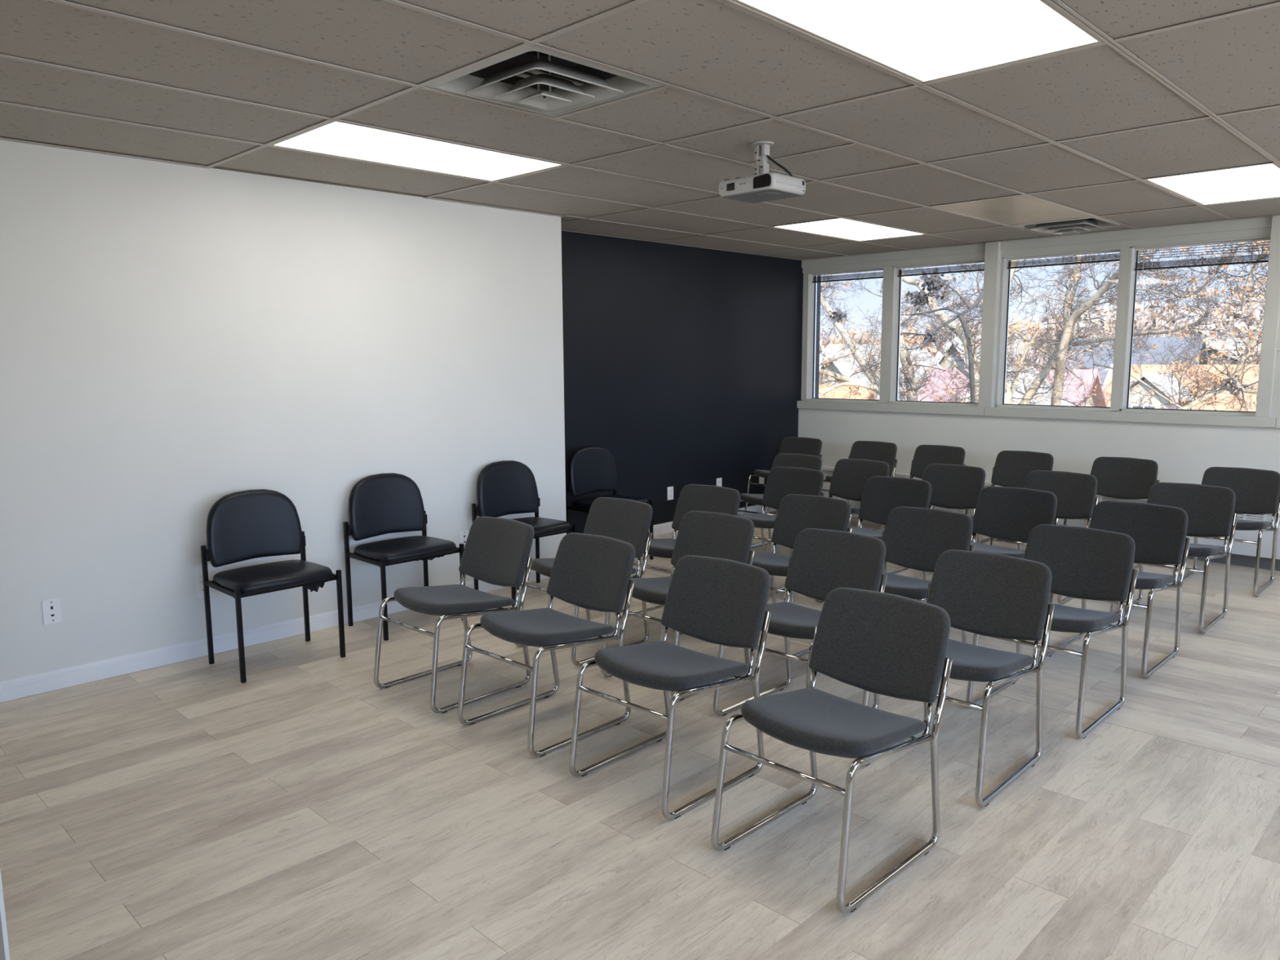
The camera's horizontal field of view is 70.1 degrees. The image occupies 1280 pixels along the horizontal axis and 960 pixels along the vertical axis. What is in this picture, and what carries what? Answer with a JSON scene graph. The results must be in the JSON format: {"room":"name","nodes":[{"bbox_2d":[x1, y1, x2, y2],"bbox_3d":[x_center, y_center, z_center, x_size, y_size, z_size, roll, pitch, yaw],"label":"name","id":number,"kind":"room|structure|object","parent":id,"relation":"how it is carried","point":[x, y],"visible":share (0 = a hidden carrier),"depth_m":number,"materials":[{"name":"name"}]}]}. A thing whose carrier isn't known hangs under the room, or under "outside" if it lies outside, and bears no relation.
{"room":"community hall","nodes":[
{"label":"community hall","id":0,"kind":"room"},
{"bbox_2d":[0,140,566,681],"bbox_3d":[-3.236,-0.173,3.515,0.120,2.409,7.660,7,11,44],"label":"wall","id":1,"kind":"structure","parent":0,"point":[175,340],"depth_m":4.57,"materials":[{"name":"white paint"}]},
{"bbox_2d":[41,597,62,624],"bbox_3d":[-2.656,0.593,4.118,0.008,0.112,0.072,7,11,44],"label":"wall plate","id":2,"kind":"object","parent":1,"relation":"attached to","point":[51,608],"visible":1,"depth_m":4.12,"materials":[{"name":"white plastic"}]},
{"bbox_2d":[195,573,211,598],"bbox_3d":[-2.195,0.534,4.584,0.010,0.112,0.072,7,11,44],"label":"wall plate","id":3,"kind":"object","parent":1,"relation":"attached to","point":[198,580],"visible":0.72,"depth_m":4.57,"materials":[{"name":"white plastic"}]},
{"bbox_2d":[0,569,549,702],"bbox_3d":[-1.853,0.795,4.968,0.014,0.087,3.860,7,11,44],"label":"baseboard","id":4,"kind":"structure","parent":1,"relation":"attached to","point":[27,686],"depth_m":4.52,"materials":[{"name":"white paint"}]},
{"bbox_2d":[458,529,469,547],"bbox_3d":[-1.098,0.369,5.695,0.008,0.112,0.072,7,11,44],"label":"wall plate","id":5,"kind":"object","parent":1,"relation":"attached to","point":[463,535],"visible":0.67,"depth_m":5.69,"materials":[{"name":"white plastic"}]},
{"bbox_2d":[215,168,797,259],"bbox_3d":[-2.124,-1.901,4.872,0.760,0.641,11.480,7,11,44],"label":"wall","id":6,"kind":"structure","parent":0,"point":[215,168],"depth_m":6.96,"materials":[{"name":"white paint"}]},
{"bbox_2d":[0,510,1279,959],"bbox_3d":[0.516,1.231,2.703,8.500,0.200,11.480,7,11,44],"label":"floor","id":7,"kind":"structure","parent":0,"point":[304,808],"depth_m":3.01,"materials":[{"name":"beige laminate"}]},
{"bbox_2d":[200,488,345,683],"bbox_3d":[-1.807,0.481,4.483,0.448,0.838,0.517,7,11,44],"label":"chair","id":8,"kind":"object","parent":7,"relation":"on","point":[242,526],"visible":1,"depth_m":4.48,"materials":[{"name":"black leather"}]},
{"bbox_2d":[342,472,465,640],"bbox_3d":[-1.319,0.395,5.105,0.448,0.838,0.517,7,11,44],"label":"chair","id":9,"kind":"object","parent":7,"relation":"on","point":[380,504],"visible":0.98,"depth_m":5.09,"materials":[{"name":"black leather"}]},
{"bbox_2d":[373,515,533,713],"bbox_3d":[-0.822,0.576,4.139,0.483,0.731,0.634,7,10,42],"label":"chair","id":10,"kind":"object","parent":7,"relation":"on","point":[497,550],"visible":0.98,"depth_m":4.14,"materials":[{"name":"grey fabric"}]},
{"bbox_2d":[471,460,577,607],"bbox_3d":[-0.721,0.310,5.710,0.448,0.838,0.517,7,11,44],"label":"chair","id":11,"kind":"object","parent":7,"relation":"on","point":[504,487],"visible":0.73,"depth_m":5.74,"materials":[{"name":"black leather"}]},
{"bbox_2d":[457,533,635,756],"bbox_3d":[-0.359,0.630,3.715,0.482,0.731,0.634,7,10,43],"label":"chair","id":12,"kind":"object","parent":7,"relation":"on","point":[589,571],"visible":1,"depth_m":3.72,"materials":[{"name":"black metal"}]},
{"bbox_2d":[514,497,652,666],"bbox_3d":[-0.274,0.494,4.722,0.482,0.731,0.634,7,10,43],"label":"chair","id":13,"kind":"object","parent":7,"relation":"on","point":[626,520],"visible":0.41,"depth_m":4.78,"materials":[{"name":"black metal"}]},
{"bbox_2d":[565,445,653,559],"bbox_3d":[-0.229,0.180,6.654,0.448,0.838,0.517,7,11,44],"label":"chair","id":14,"kind":"object","parent":7,"relation":"on","point":[591,468],"visible":0.74,"depth_m":6.69,"materials":[{"name":"black leather"}]},
{"bbox_2d":[568,555,771,819],"bbox_3d":[0.128,0.690,3.249,0.482,0.731,0.634,7,10,43],"label":"chair","id":15,"kind":"object","parent":7,"relation":"on","point":[722,602],"visible":0.98,"depth_m":3.26,"materials":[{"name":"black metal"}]},
{"bbox_2d":[600,511,754,700],"bbox_3d":[0.196,0.553,4.265,0.483,0.731,0.634,7,11,44],"label":"chair","id":16,"kind":"object","parent":7,"relation":"on","point":[700,533],"visible":0.44,"depth_m":4.35,"materials":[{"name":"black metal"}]},
{"bbox_2d":[614,484,740,634],"bbox_3d":[0.235,0.425,5.214,0.483,0.731,0.634,7,11,43],"label":"chair","id":17,"kind":"object","parent":7,"relation":"on","point":[692,497],"visible":0.46,"depth_m":5.33,"materials":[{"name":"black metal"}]},
{"bbox_2d":[737,453,822,556],"bbox_3d":[1.046,0.189,6.933,0.483,0.731,0.634,7,11,44],"label":"chair","id":18,"kind":"object","parent":7,"relation":"on","point":[781,460],"visible":0.25,"depth_m":7.04,"materials":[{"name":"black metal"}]},
{"bbox_2d":[737,466,824,593],"bbox_3d":[0.885,0.307,6.064,0.483,0.731,0.634,7,11,44],"label":"chair","id":19,"kind":"object","parent":7,"relation":"on","point":[781,482],"visible":0.5,"depth_m":6.20,"materials":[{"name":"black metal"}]},
{"bbox_2d":[744,436,822,514],"bbox_3d":[1.338,-0.009,8.393,0.483,0.731,0.634,7,11,44],"label":"chair","id":20,"kind":"object","parent":7,"relation":"on","point":[792,445],"visible":0.38,"depth_m":8.49,"materials":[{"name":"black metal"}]},
{"bbox_2d":[746,493,852,657],"bbox_3d":[0.773,0.478,4.795,0.483,0.731,0.634,7,11,43],"label":"chair","id":21,"kind":"object","parent":7,"relation":"on","point":[796,513],"visible":0.52,"depth_m":4.93,"materials":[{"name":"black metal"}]},
{"bbox_2d":[712,528,887,715],"bbox_3d":[0.682,0.614,3.788,0.483,0.731,0.634,7,11,44],"label":"chair","id":22,"kind":"object","parent":7,"relation":"on","point":[822,561],"visible":0.51,"depth_m":3.89,"materials":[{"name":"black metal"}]},
{"bbox_2d":[711,587,952,913],"bbox_3d":[0.593,0.755,2.747,0.634,0.731,0.483,-8,11,-44],"label":"chair","id":23,"kind":"object","parent":7,"relation":"on","point":[891,645],"visible":1,"depth_m":2.75,"materials":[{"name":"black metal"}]},
{"bbox_2d":[790,458,889,556],"bbox_3d":[1.449,0.241,6.529,0.483,0.731,0.634,7,11,44],"label":"chair","id":24,"kind":"object","parent":7,"relation":"on","point":[850,477],"visible":0.4,"depth_m":6.68,"materials":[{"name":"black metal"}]},
{"bbox_2d":[822,440,897,530],"bbox_3d":[1.905,0.047,7.954,0.483,0.731,0.634,7,11,44],"label":"chair","id":25,"kind":"object","parent":7,"relation":"on","point":[883,451],"visible":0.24,"depth_m":8.06,"materials":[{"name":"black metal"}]},
{"bbox_2d":[814,475,933,602],"bbox_3d":[1.432,0.376,5.529,0.482,0.731,0.634,7,11,43],"label":"chair","id":26,"kind":"object","parent":7,"relation":"on","point":[882,495],"visible":0.45,"depth_m":5.68,"materials":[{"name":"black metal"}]},
{"bbox_2d":[879,444,966,531],"bbox_3d":[2.358,0.098,7.556,0.483,0.731,0.634,7,11,43],"label":"chair","id":27,"kind":"object","parent":7,"relation":"on","point":[925,455],"visible":0.26,"depth_m":7.73,"materials":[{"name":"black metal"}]},
{"bbox_2d":[878,506,974,677],"bbox_3d":[1.254,0.535,4.355,0.483,0.731,0.634,7,11,43],"label":"chair","id":28,"kind":"object","parent":7,"relation":"on","point":[914,538],"visible":0.47,"depth_m":4.47,"materials":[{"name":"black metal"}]},
{"bbox_2d":[884,463,985,573],"bbox_3d":[2.004,0.285,6.178,0.483,0.731,0.634,7,11,44],"label":"chair","id":29,"kind":"object","parent":7,"relation":"on","point":[957,486],"visible":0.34,"depth_m":6.29,"materials":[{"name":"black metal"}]},
{"bbox_2d":[861,549,1054,806],"bbox_3d":[1.162,0.674,3.319,0.483,0.731,0.634,7,11,43],"label":"chair","id":30,"kind":"object","parent":7,"relation":"on","point":[995,595],"visible":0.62,"depth_m":3.36,"materials":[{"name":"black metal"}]},
{"bbox_2d":[964,450,1053,549],"bbox_3d":[2.857,0.163,7.044,0.483,0.731,0.634,7,11,43],"label":"chair","id":31,"kind":"object","parent":7,"relation":"on","point":[1011,468],"visible":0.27,"depth_m":7.21,"materials":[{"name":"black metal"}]},
{"bbox_2d":[970,486,1058,599],"bbox_3d":[1.974,0.436,5.054,0.483,0.731,0.634,7,11,44],"label":"chair","id":32,"kind":"object","parent":7,"relation":"on","point":[1001,513],"visible":0.53,"depth_m":5.18,"materials":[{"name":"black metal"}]},
{"bbox_2d":[990,470,1099,604],"bbox_3d":[2.558,0.336,5.772,0.483,0.731,0.634,7,11,44],"label":"chair","id":33,"kind":"object","parent":7,"relation":"on","point":[1075,493],"visible":0.33,"depth_m":5.85,"materials":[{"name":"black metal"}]},
{"bbox_2d":[820,465,1279,571],"bbox_3d":[4.302,0.397,6.372,7.725,0.430,0.124,7,11,44],"label":"heater","id":34,"kind":"object","parent":7,"relation":"on","point":[1244,554],"visible":0.1,"depth_m":6.41,"materials":[{"name":"white metal"}]},
{"bbox_2d":[820,470,1279,523],"bbox_3d":[3.134,0.114,7.424,4.484,0.075,0.015,7,11,44],"label":"grille","id":35,"kind":"object","parent":34,"relation":"attached to","point":[1264,517],"depth_m":6.88,"materials":[{"name":"white metal"}]},
{"bbox_2d":[965,524,1137,738],"bbox_3d":[1.750,0.600,3.849,0.483,0.731,0.634,7,11,44],"label":"chair","id":36,"kind":"object","parent":7,"relation":"on","point":[1083,562],"visible":0.68,"depth_m":3.88,"materials":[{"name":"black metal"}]},
{"bbox_2d":[1063,456,1159,569],"bbox_3d":[3.388,0.226,6.557,0.483,0.731,0.634,7,11,44],"label":"chair","id":37,"kind":"object","parent":7,"relation":"on","point":[1117,477],"visible":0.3,"depth_m":6.68,"materials":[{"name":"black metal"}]},
{"bbox_2d":[1045,500,1191,678],"bbox_3d":[2.366,0.508,4.505,0.483,0.731,0.634,7,11,44],"label":"chair","id":38,"kind":"object","parent":7,"relation":"on","point":[1158,532],"visible":0.55,"depth_m":4.54,"materials":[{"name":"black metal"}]},
{"bbox_2d":[1110,482,1238,633],"bbox_3d":[3.040,0.413,5.178,0.483,0.731,0.634,7,11,44],"label":"chair","id":39,"kind":"object","parent":7,"relation":"on","point":[1210,509],"visible":0.56,"depth_m":5.21,"materials":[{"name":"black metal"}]},
{"bbox_2d":[1172,466,1279,596],"bbox_3d":[3.817,0.311,5.908,0.483,0.731,0.634,7,11,44],"label":"chair","id":40,"kind":"object","parent":7,"relation":"on","point":[1257,491],"visible":0.59,"depth_m":5.95,"materials":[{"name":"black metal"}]},
{"bbox_2d":[0,0,1279,260],"bbox_3d":[0.540,-1.247,2.226,7.845,0.032,10.930,7,11,44],"label":"ceiling","id":41,"kind":"structure","parent":0,"point":[1171,86],"depth_m":3.42,"materials":[{"name":"tile"}]},
{"bbox_2d":[271,120,564,181],"bbox_3d":[-0.987,-1.518,4.183,0.586,0.058,1.195,7,11,44],"label":"ceiling light","id":42,"kind":"object","parent":41,"relation":"attached to","point":[338,139],"visible":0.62,"depth_m":4.13,"materials":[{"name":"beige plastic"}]},
{"bbox_2d":[425,45,662,116],"bbox_3d":[-0.329,-1.454,3.111,0.580,0.317,0.580,7,11,44],"label":"ceiling vent","id":43,"kind":"object","parent":41,"relation":"in","point":[531,78],"visible":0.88,"depth_m":3.16,"materials":[{"name":"grey metal"}]},
{"bbox_2d":[751,140,773,175],"bbox_3d":[0.533,-1.401,4.013,0.250,0.156,0.110,7,11,44],"label":"mount","id":44,"kind":"object","parent":41,"relation":"attached to","point":[762,148],"visible":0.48,"depth_m":3.99,"materials":[{"name":"white metal"}]},
{"bbox_2d":[719,172,805,203],"bbox_3d":[0.538,-1.286,4.017,0.301,0.076,0.252,7,11,44],"label":"projector","id":45,"kind":"object","parent":44,"relation":"hanging from","point":[771,186],"visible":1,"depth_m":3.94,"materials":[{"name":"grey plastic"}]},
{"bbox_2d":[726,182,734,191],"bbox_3d":[0.398,-1.281,3.985,0.042,0.032,0.008,7,11,44],"label":"outlet","id":46,"kind":"object","parent":45,"relation":"attached to","point":[730,186],"depth_m":3.98,"materials":[{"name":"black plastic"}]},
{"bbox_2d":[766,155,793,177],"bbox_3d":[0.607,-1.362,3.959,0.123,0.109,0.026,3,8,21],"label":"cable","id":47,"kind":"object","parent":45,"relation":"attached to","point":[767,156],"visible":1,"depth_m":3.95,"materials":[{"name":"black plastic"}]},
{"bbox_2d":[773,217,923,240],"bbox_3d":[1.571,-1.882,6.772,0.586,0.058,1.195,7,11,44],"label":"ceiling light","id":48,"kind":"object","parent":41,"relation":"attached to","point":[845,228],"visible":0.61,"depth_m":6.75,"materials":[{"name":"white plastic"}]},
{"bbox_2d":[730,0,1102,83],"bbox_3d":[0.756,-1.301,2.491,0.586,0.058,1.195,7,11,44],"label":"ceiling light","id":49,"kind":"object","parent":41,"relation":"attached to","point":[921,41],"visible":0.81,"depth_m":2.61,"materials":[{"name":"white plastic"}]},
{"bbox_2d":[929,194,1092,225],"bbox_3d":[2.443,-1.758,5.928,0.586,0.028,1.195,7,11,44],"label":"ceiling panel","id":50,"kind":"object","parent":41,"relation":"attached to","point":[1023,209],"visible":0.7,"depth_m":5.89,"materials":[{"name":"plastic"}]},
{"bbox_2d":[1013,216,1121,235],"bbox_3d":[3.082,-1.939,6.563,0.580,0.317,0.580,7,11,44],"label":"ceiling vent","id":51,"kind":"object","parent":41,"relation":"in","point":[1086,224],"visible":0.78,"depth_m":6.55,"materials":[{"name":"grey metal"}]},
{"bbox_2d":[1143,161,1279,204],"bbox_3d":[3.314,-1.665,5.080,0.586,0.058,1.195,7,11,44],"label":"ceiling light","id":52,"kind":"object","parent":41,"relation":"attached to","point":[1261,181],"visible":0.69,"depth_m":5.03,"materials":[{"name":"white plastic"}]},
{"bbox_2d":[561,231,821,533],"bbox_3d":[0.347,-0.774,7.830,0.120,2.409,4.060,7,11,44],"label":"wall","id":53,"kind":"structure","parent":0,"point":[682,363],"depth_m":7.70,"materials":[{"name":"paint"}]},
{"bbox_2d":[666,486,673,500],"bbox_3d":[0.259,0.113,7.759,0.010,0.112,0.072,7,11,44],"label":"wall plate","id":54,"kind":"object","parent":53,"relation":"attached to","point":[670,489],"visible":1,"depth_m":7.75,"materials":[{"name":"white plastic"}]},
{"bbox_2d":[648,505,777,535],"bbox_3d":[0.234,0.406,7.768,0.014,0.087,3.580,7,11,44],"label":"baseboard","id":55,"kind":"structure","parent":53,"relation":"attached to","point":[663,528],"depth_m":7.78,"materials":[{"name":"white paint"}]},
{"bbox_2d":[715,477,721,486],"bbox_3d":[0.714,0.039,8.217,0.010,0.112,0.072,7,11,44],"label":"wall plate","id":56,"kind":"object","parent":53,"relation":"attached to","point":[718,481],"visible":0.59,"depth_m":8.21,"materials":[{"name":"white plastic"}]},
{"bbox_2d":[759,476,764,484],"bbox_3d":[1.158,-0.009,8.669,0.010,0.112,0.072,7,11,44],"label":"wall plate","id":57,"kind":"object","parent":53,"relation":"attached to","point":[761,479],"visible":0.41,"depth_m":8.66,"materials":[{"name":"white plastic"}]},
{"bbox_2d":[796,400,1279,484],"bbox_3d":[4.433,0.079,6.408,7.845,1.049,0.228,7,11,44],"label":"wall","id":58,"kind":"structure","parent":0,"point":[1182,453],"depth_m":7.30,"materials":[{"name":"grey paint"}]},
{"bbox_2d":[800,266,892,403],"bbox_3d":[1.983,-1.363,8.667,0.952,1.236,0.150,7,11,44],"label":"window","id":59,"kind":"structure","parent":58,"relation":"on","point":[810,289],"depth_m":8.86,"materials":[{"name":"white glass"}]},
{"bbox_2d":[812,268,883,283],"bbox_3d":[1.962,-1.922,8.593,0.784,0.080,0.029,7,11,44],"label":"window blind","id":60,"kind":"object","parent":59,"relation":"attached to","point":[846,275],"visible":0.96,"depth_m":8.59,"materials":[{"name":"white"}]},
{"bbox_2d":[888,258,984,406],"bbox_3d":[2.639,-1.281,8.030,0.883,1.236,0.150,7,11,44],"label":"window","id":61,"kind":"structure","parent":58,"relation":"on","point":[896,282],"depth_m":8.28,"materials":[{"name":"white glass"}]},
{"bbox_2d":[897,260,984,276],"bbox_3d":[2.633,-1.838,7.941,0.839,0.080,0.029,7,11,44],"label":"window blind","id":62,"kind":"object","parent":61,"relation":"attached to","point":[972,269],"visible":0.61,"depth_m":7.94,"materials":[{"name":"white plastic"}]},
{"bbox_2d":[995,246,1129,411],"bbox_3d":[3.381,-1.189,7.310,0.970,1.236,0.150,7,11,44],"label":"window","id":63,"kind":"structure","parent":58,"relation":"on","point":[1005,285],"depth_m":7.26,"materials":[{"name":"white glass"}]},
{"bbox_2d":[1007,249,1119,268],"bbox_3d":[3.354,-1.749,7.242,0.866,0.080,0.029,7,11,44],"label":"window blind","id":64,"kind":"object","parent":63,"relation":"attached to","point":[1108,260],"visible":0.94,"depth_m":7.22,"materials":[{"name":"white plastic"}]},
{"bbox_2d":[1119,235,1270,416],"bbox_3d":[4.048,-1.106,6.663,0.896,1.236,0.150,7,11,44],"label":"window","id":65,"kind":"structure","parent":58,"relation":"on","point":[1133,254],"depth_m":6.89,"materials":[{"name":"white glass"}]},
{"bbox_2d":[1134,238,1270,302],"bbox_3d":[4.043,-1.504,6.595,0.852,0.400,0.031,7,11,44],"label":"window blind","id":66,"kind":"object","parent":65,"relation":"attached to","point":[1256,260],"visible":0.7,"depth_m":6.57,"materials":[{"name":"white plastic"}]},
{"bbox_2d":[801,214,1278,273],"bbox_3d":[4.434,-2.047,6.136,7.845,0.765,0.190,7,11,44],"label":"wall header","id":67,"kind":"structure","parent":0,"point":[1254,227],"depth_m":7.13,"materials":[{"name":"white paint"}]},
{"bbox_2d":[977,241,1001,407],"bbox_3d":[2.973,-1.294,7.656,0.112,1.356,0.230,7,11,44],"label":"trim","id":68,"kind":"structure","parent":67,"relation":"attached to","point":[993,259],"depth_m":7.57,"materials":[{"name":"white paint"}]},
{"bbox_2d":[1255,215,1279,417],"bbox_3d":[4.380,-1.119,6.297,0.084,1.356,0.220,7,11,44],"label":"trim","id":69,"kind":"structure","parent":67,"relation":"attached to","point":[1272,304],"depth_m":6.23,"materials":[{"name":"white paint"}]},
{"bbox_2d":[1270,311,1279,417],"bbox_3d":[5.829,-0.881,4.914,3.948,1.236,0.200,7,11,44],"label":"wall panel","id":70,"kind":"object","parent":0,"point":[1275,405],"visible":1,"depth_m":6.25,"materials":[{"name":"white paint"}]},
{"label":"outside","id":71,"kind":"structure","parent":0,"visible":0},
{"bbox_3d":[42.459,-5.210,99.382,190.000,0.500,182.500,7,11,44],"label":"ground","id":72,"kind":"structure","parent":71,"visible":0},
{"bbox_2d":[818,384,876,399],"bbox_3d":[5.198,0.530,29.425,4.900,7.210,5.100,7,11,44],"label":"building","id":73,"kind":"structure","parent":72,"relation":"on","point":[837,394],"depth_m":27.71,"materials":[{"name":"beige"}]},
{"bbox_2d":[819,331,879,354],"bbox_3d":[9.735,-2.119,41.387,4.580,9.226,4.635,7,11,44],"label":"bare tree","id":74,"kind":"object","parent":72,"relation":"on","point":[852,336],"visible":0.02,"depth_m":40.82,"materials":[{"name":"beige plant"}]},
{"bbox_2d":[822,329,878,349],"bbox_3d":[12.076,-3.870,52.346,6.426,9.748,6.153,7,11,44],"label":"bare tree","id":75,"kind":"object","parent":72,"relation":"on","point":[832,341],"visible":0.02,"depth_m":51.65,"materials":[{"name":"beige plant"}]},
{"bbox_2d":[818,343,942,400],"bbox_3d":[9.090,-0.925,35.123,5.260,8.530,6.860,7,11,44],"label":"house","id":76,"kind":"structure","parent":72,"relation":"on","point":[833,350],"depth_m":32.76,"materials":[{"name":"white"}]},
{"bbox_2d":[818,262,1033,404],"bbox_3d":[3.905,0.666,15.001,3.465,10.809,5.917,-5,9,-31],"label":"forked tree","id":77,"kind":"object","parent":72,"relation":"on","point":[925,296],"visible":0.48,"depth_m":14.38,"materials":[{"name":"beige plant"}]},
{"bbox_2d":[934,333,1047,368],"bbox_3d":[16.431,-2.241,42.519,5.060,9.080,8.860,7,11,44],"label":"house","id":78,"kind":"structure","parent":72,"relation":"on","point":[946,364],"depth_m":39.38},
{"bbox_2d":[917,368,1107,407],"bbox_3d":[12.667,-0.024,31.716,5.700,7.610,6.700,7,11,44],"label":"house","id":79,"kind":"structure","parent":72,"relation":"on","point":[1088,375],"depth_m":30.02,"materials":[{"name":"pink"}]},
{"bbox_2d":[960,365,1070,405],"bbox_3d":[9.262,1.046,23.082,5.460,7.830,2.360,7,11,44],"label":"house","id":80,"kind":"structure","parent":72,"relation":"on","point":[1040,389],"depth_m":22.23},
{"bbox_2d":[1006,324,1109,380],"bbox_3d":[16.319,-1.745,37.397,5.240,9.472,5.251,7,11,44],"label":"bare tree","id":81,"kind":"object","parent":72,"relation":"on","point":[1032,351],"visible":0.11,"depth_m":36.48,"materials":[{"name":"beige plant"}]},
{"bbox_2d":[947,248,1262,408],"bbox_3d":[6.452,1.086,13.056,3.036,10.457,4.393,-4,8,-24],"label":"tree","id":82,"kind":"object","parent":72,"relation":"on","point":[1058,357],"visible":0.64,"depth_m":13.01,"materials":[{"name":"beige plant"}]},
{"bbox_2d":[1077,315,1177,338],"bbox_3d":[27.804,-4.463,52.894,6.726,10.593,6.363,7,11,44],"label":"bare tree","id":83,"kind":"object","parent":72,"relation":"on","point":[1136,324],"visible":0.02,"depth_m":52.26,"materials":[{"name":"beige plant"}]},
{"bbox_2d":[1066,336,1208,385],"bbox_3d":[22.795,-2.178,42.598,5.700,8.860,8.700,7,11,44],"label":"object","id":84,"kind":"structure","parent":72,"relation":"on","point":[1161,344],"depth_m":41.12,"materials":[{"name":"blue"}]},
{"bbox_2d":[1102,364,1259,411],"bbox_3d":[22.300,0.054,30.264,12.860,7.730,9.860,7,11,44],"label":"house","id":85,"kind":"structure","parent":72,"relation":"on","point":[1145,373],"depth_m":30.90,"materials":[{"name":"white"}]},
{"bbox_2d":[1108,240,1270,411],"bbox_3d":[7.556,1.363,11.184,4.087,10.396,2.291,4,9,30],"label":"tree","id":86,"kind":"object","parent":72,"relation":"on","point":[1230,381],"visible":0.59,"depth_m":11.04,"materials":[{"name":"beige plant"}]},
{"bbox_2d":[1205,336,1258,364],"bbox_3d":[28.500,-2.503,44.687,5.860,8.880,6.860,7,11,44],"label":"house","id":87,"kind":"structure","parent":72,"relation":"on","point":[1219,346],"depth_m":41.80,"materials":[{"name":"white"}]},
{"bbox_2d":[1213,336,1262,364],"bbox_3d":[25.515,-1.718,38.332,4.136,9.063,4.211,7,11,44],"label":"bare tree","id":88,"kind":"object","parent":72,"relation":"on","point":[1259,345],"visible":0.02,"depth_m":37.61,"materials":[{"name":"beige plant"}]},
{"bbox_3d":[-2.094,-0.009,2.261,3.280,2.405,0.150,7,11,44],"label":"wall","id":89,"kind":"structure","parent":0,"visible":0},
{"bbox_2d":[0,912,5,959],"bbox_3d":[-0.919,0.138,1.119,0.012,2.405,0.146,7,11,44],"label":"trim","id":90,"kind":"structure","parent":89,"relation":"attached to","point":[2,944],"depth_m":1.23,"materials":[{"name":"white paint"}]},
{"bbox_2d":[0,868,9,959],"bbox_3d":[-0.863,0.131,1.169,0.005,2.405,0.005,7,11,44],"label":"trim","id":91,"kind":"structure","parent":89,"relation":"attached to","point":[2,900],"depth_m":1.23,"materials":[{"name":"white paint"}]},
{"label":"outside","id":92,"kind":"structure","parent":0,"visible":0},
{"bbox_3d":[60.791,-11.930,117.412,190.000,7.800,130.000,7,11,44],"label":"hill","id":93,"kind":"object","parent":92,"visible":0},
{"bbox_2d":[819,277,1266,357],"bbox_3d":[38.826,-10.779,84.577,99.926,16.048,55.616,7,11,44],"label":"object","id":94,"kind":"object","parent":93,"relation":"on","point":[1260,313],"visible":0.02,"depth_m":66.73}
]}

